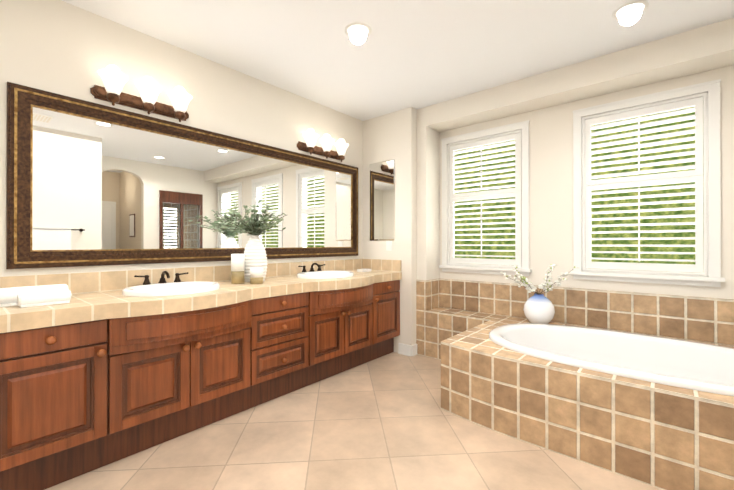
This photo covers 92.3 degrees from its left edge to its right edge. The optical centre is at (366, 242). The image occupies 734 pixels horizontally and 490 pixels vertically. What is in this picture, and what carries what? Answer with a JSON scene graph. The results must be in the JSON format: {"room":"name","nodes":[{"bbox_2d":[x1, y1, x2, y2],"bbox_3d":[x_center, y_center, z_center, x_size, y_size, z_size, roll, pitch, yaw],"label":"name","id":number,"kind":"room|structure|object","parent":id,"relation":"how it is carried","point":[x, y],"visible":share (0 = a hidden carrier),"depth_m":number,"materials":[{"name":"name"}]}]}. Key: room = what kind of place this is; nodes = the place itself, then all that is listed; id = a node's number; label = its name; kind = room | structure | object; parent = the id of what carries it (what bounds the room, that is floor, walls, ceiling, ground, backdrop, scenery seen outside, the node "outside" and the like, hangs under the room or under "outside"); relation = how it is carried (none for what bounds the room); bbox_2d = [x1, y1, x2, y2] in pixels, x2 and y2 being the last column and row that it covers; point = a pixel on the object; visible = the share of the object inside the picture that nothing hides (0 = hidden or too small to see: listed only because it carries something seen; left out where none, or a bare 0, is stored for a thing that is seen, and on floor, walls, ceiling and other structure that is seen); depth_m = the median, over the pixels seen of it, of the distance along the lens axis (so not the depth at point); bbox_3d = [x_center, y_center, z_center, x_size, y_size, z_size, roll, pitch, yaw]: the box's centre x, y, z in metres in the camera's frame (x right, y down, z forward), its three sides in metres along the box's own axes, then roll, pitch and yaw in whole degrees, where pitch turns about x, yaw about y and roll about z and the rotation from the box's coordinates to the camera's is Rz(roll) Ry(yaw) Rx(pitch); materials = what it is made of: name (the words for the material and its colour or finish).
{"room":"bathroom","nodes":[
{"label":"bathroom","id":0,"kind":"room"},
{"bbox_2d":[0,0,362,276],"bbox_3d":[-1.412,-0.126,2.802,0.120,2.720,5.450,0,0,40],"label":"wall","id":1,"kind":"structure","parent":0,"point":[60,47],"depth_m":2.51,"materials":[{"name":"white paint"}]},
{"bbox_2d":[90,69,192,121],"bbox_3d":[-1.516,-0.985,2.447,0.182,0.196,0.610,0,0,40],"label":"wall light","id":2,"kind":"object","parent":1,"relation":"attached to","point":[114,82],"visible":1,"depth_m":2.41,"materials":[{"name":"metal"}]},
{"bbox_2d":[6,82,357,268],"bbox_3d":[-1.060,-0.372,3.089,0.039,1.049,2.938,0,0,40],"label":"mirror","id":3,"kind":"object","parent":1,"relation":"attached to","point":[88,183],"visible":0.92,"depth_m":2.50,"materials":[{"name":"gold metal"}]},
{"bbox_2d":[297,133,348,161],"bbox_3d":[-0.428,-0.981,3.721,0.182,0.196,0.640,0,0,40],"label":"wall light","id":4,"kind":"object","parent":1,"relation":"attached to","point":[310,147],"visible":1,"depth_m":3.68,"materials":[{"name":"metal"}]},
{"bbox_2d":[45,352,660,489],"bbox_3d":[0.946,1.258,0.785,6.320,0.060,5.450,0,0,40],"label":"floor","id":5,"kind":"structure","parent":0,"point":[385,422],"depth_m":2.07,"materials":[{"name":"tile"}]},
{"bbox_2d":[0,259,401,489],"bbox_3d":[-0.827,0.714,2.863,0.680,1.040,3.186,0,0,40],"label":"bathroom vanity","id":6,"kind":"object","parent":5,"relation":"on","point":[100,369],"visible":1,"depth_m":2.13,"materials":[{"name":"brown wood"}]},
{"bbox_2d":[134,271,188,284],"bbox_3d":[-1.415,0.243,2.471,0.140,0.090,0.350,0,0,40],"label":"faucet","id":7,"kind":"object","parent":6,"relation":"on","point":[177,281],"depth_m":2.49,"materials":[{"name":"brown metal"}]},
{"bbox_2d":[0,259,400,293],"bbox_3d":[-0.869,0.260,2.900,0.571,0.130,3.186,0,0,40],"label":"backsplash","id":8,"kind":"structure","parent":6,"relation":"on","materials":[{"name":"tile"}]},
{"bbox_2d":[0,270,401,332],"bbox_3d":[-0.827,0.366,2.864,0.680,0.082,3.186,0,0,40],"label":"countertop","id":9,"kind":"structure","parent":6,"relation":"on","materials":[{"name":"stone"}]},
{"bbox_2d":[0,284,67,306],"bbox_3d":[-1.767,0.276,1.872,0.101,0.089,0.272,0,0,40],"label":"towel","id":10,"kind":"object","parent":9,"relation":"on","point":[6,294],"depth_m":1.79,"materials":[{"name":"fabric"}]},
{"bbox_2d":[14,288,71,307],"bbox_3d":[-1.661,0.287,1.820,0.073,0.064,0.202,0,0,40],"label":"towel","id":11,"kind":"object","parent":9,"relation":"on","point":[31,296],"depth_m":1.80,"materials":[{"name":"fabric"}]},
{"bbox_2d":[122,281,219,296],"bbox_3d":[-1.293,0.369,2.367,0.500,0.163,0.580,0,0,40],"label":"sink","id":12,"kind":"object","parent":9,"relation":"in","point":[162,288],"depth_m":2.30,"materials":[{"name":"white ceramic"}]},
{"bbox_2d":[231,254,244,283],"bbox_3d":[-1.025,0.207,2.800,0.100,0.234,0.100,0,0,40],"label":"candle","id":13,"kind":"object","parent":9,"relation":"on","point":[237,268],"visible":1,"depth_m":2.76,"materials":[{"name":"white wax"}]},
{"bbox_2d":[217,199,286,281],"bbox_3d":[-0.916,-0.021,2.889,0.407,0.690,0.706,0,0,40],"label":"ribbed vase","id":14,"kind":"object","parent":9,"relation":"on","point":[255,253],"visible":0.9,"depth_m":2.88,"materials":[{"name":"white ceramic"}]},
{"bbox_2d":[250,267,262,283],"bbox_3d":[-0.872,0.262,2.787,0.100,0.124,0.100,0,0,40],"label":"candle","id":15,"kind":"object","parent":9,"relation":"on","point":[256,275],"visible":1,"depth_m":2.75,"materials":[{"name":"white wax"}]},
{"bbox_2d":[297,271,353,278],"bbox_3d":[-0.398,0.372,3.415,0.500,0.163,0.580,0,0,40],"label":"sink","id":16,"kind":"object","parent":9,"relation":"in","point":[304,274],"depth_m":3.28,"materials":[{"name":"white ceramic"}]},
{"bbox_2d":[357,268,370,271],"bbox_3d":[-0.029,0.313,3.981,0.090,0.029,0.140,0,0,40],"label":"soap dish","id":17,"kind":"object","parent":9,"relation":"on","point":[364,270],"visible":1,"depth_m":3.94,"materials":[{"name":"white ceramic"}]},
{"bbox_2d":[298,263,324,271],"bbox_3d":[-0.520,0.246,3.520,0.140,0.090,0.350,0,0,40],"label":"faucet","id":18,"kind":"object","parent":6,"relation":"on","point":[319,266],"depth_m":3.53,"materials":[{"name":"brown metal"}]},
{"bbox_2d":[398,343,416,356],"bbox_3d":[0.385,1.171,0.943,3.938,0.115,4.723,0,0,40],"label":"baseboard","id":19,"kind":"structure","parent":5,"relation":"on","point":[404,349],"depth_m":3.87,"materials":[{"name":"white paint"}]},
{"bbox_2d":[426,307,733,489],"bbox_3d":[1.784,0.968,2.363,3.649,0.529,1.333,0,0,40],"label":"tub deck","id":20,"kind":"object","parent":5,"relation":"on","point":[656,411],"visible":1,"depth_m":2.11,"materials":[{"name":"tile"}]},
{"bbox_2d":[500,264,577,323],"bbox_3d":[1.532,0.460,3.170,0.618,0.555,0.344,0,0,40],"label":"vase","id":21,"kind":"object","parent":20,"relation":"on","point":[538,308],"visible":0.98,"depth_m":3.12,"materials":[{"name":"white ceramic"}]},
{"bbox_2d":[489,323,733,395],"bbox_3d":[1.753,0.930,2.332,1.830,0.452,1.070,0,0,40],"label":"bathtub","id":22,"kind":"object","parent":20,"relation":"in","point":[703,368],"depth_m":2.54,"materials":[{"name":"white ceramic"}]},
{"bbox_2d":[62,0,733,120],"bbox_3d":[0.946,-1.532,0.793,6.320,0.080,5.450,0,0,40],"label":"ceiling","id":23,"kind":"structure","parent":0,"point":[415,54],"depth_m":2.56,"materials":[{"name":"white paint"}]},
{"bbox_2d":[345,22,370,38],"bbox_3d":[-0.063,-1.484,2.477,0.188,0.004,0.188,0,0,40],"label":"recessed light","id":24,"kind":"object","parent":23,"relation":"in","point":[357,30],"visible":1,"depth_m":2.47,"materials":[{"name":"white glass"}]},
{"bbox_2d":[426,18,733,131],"bbox_3d":[2.180,-1.381,2.834,3.653,0.210,0.443,0,0,40],"label":"soffit","id":25,"kind":"structure","parent":23,"relation":"attached to","point":[700,49],"depth_m":2.86,"materials":[{"name":"white paint"}]},
{"bbox_2d":[612,0,648,19],"bbox_3d":[1.685,-1.485,2.260,0.188,0.004,0.188,0,0,40],"label":"recessed light","id":26,"kind":"object","parent":23,"relation":"in","point":[630,10],"visible":1,"depth_m":2.26,"materials":[{"name":"white glass"}]},
{"bbox_2d":[363,107,439,355],"bbox_3d":[0.490,-0.121,4.301,0.827,2.720,0.700,0,0,40],"label":"wall pillar","id":27,"kind":"structure","parent":0,"point":[407,140],"depth_m":3.92,"materials":[{"name":"white paint"}]},
{"bbox_2d":[369,159,394,240],"bbox_3d":[0.171,-0.483,4.106,0.375,0.918,0.009,0,0,40],"label":"mirror","id":28,"kind":"object","parent":27,"relation":"attached to","point":[382,200],"visible":1,"depth_m":4.09,"materials":[{"name":"silver metal"}]},
{"bbox_2d":[386,241,391,250],"bbox_3d":[0.253,0.037,4.035,0.080,0.111,0.010,0,0,40],"label":"switch plate","id":29,"kind":"object","parent":27,"relation":"attached to","point":[388,245],"visible":1,"depth_m":4.03,"materials":[{"name":"white plastic"}]},
{"bbox_2d":[439,65,733,344],"bbox_3d":[2.275,-0.021,2.941,3.653,2.510,0.150,0,0,40],"label":"wall","id":30,"kind":"structure","parent":0,"point":[550,185],"depth_m":3.24,"materials":[{"name":"white paint"}]},
{"bbox_2d":[439,120,531,275],"bbox_3d":[1.257,-0.428,3.778,0.978,1.512,0.201,0,0,40],"label":"window","id":31,"kind":"structure","parent":30,"relation":"in","point":[524,269],"depth_m":3.63,"materials":[{"name":"white paint"}]},
{"bbox_2d":[448,130,521,266],"bbox_3d":[1.228,-0.429,3.745,0.792,1.352,0.079,0,0,40],"label":"window shutter","id":32,"kind":"object","parent":31,"relation":"attached to","point":[516,191],"visible":0.96,"depth_m":3.71,"materials":[{"name":"white paint"}]},
{"bbox_2d":[416,278,733,355],"bbox_3d":[2.079,0.822,2.803,3.773,0.824,0.308,0,0,40],"label":"tile wainscot","id":33,"kind":"structure","parent":30,"relation":"attached to","point":[699,318],"depth_m":3.05,"materials":[{"name":"tile"}]},
{"bbox_2d":[570,79,724,286],"bbox_3d":[2.259,-0.431,2.922,0.978,1.512,0.201,0,0,40],"label":"window","id":34,"kind":"structure","parent":30,"relation":"in","point":[711,91],"depth_m":2.72,"materials":[{"name":"white paint"}]},
{"bbox_2d":[583,94,706,274],"bbox_3d":[2.231,-0.432,2.889,0.792,1.352,0.079,0,0,40],"label":"window shutter","id":35,"kind":"object","parent":34,"relation":"attached to","point":[697,103],"visible":1,"depth_m":2.85,"materials":[{"name":"white paint"}]},
{"label":"outside","id":36,"kind":"structure","parent":0,"visible":0},
{"bbox_2d":[454,107,703,272],"bbox_3d":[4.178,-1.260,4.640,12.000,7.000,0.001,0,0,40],"label":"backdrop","id":37,"kind":"structure","parent":36,"point":[664,234],"depth_m":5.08,"materials":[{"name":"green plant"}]}
]}

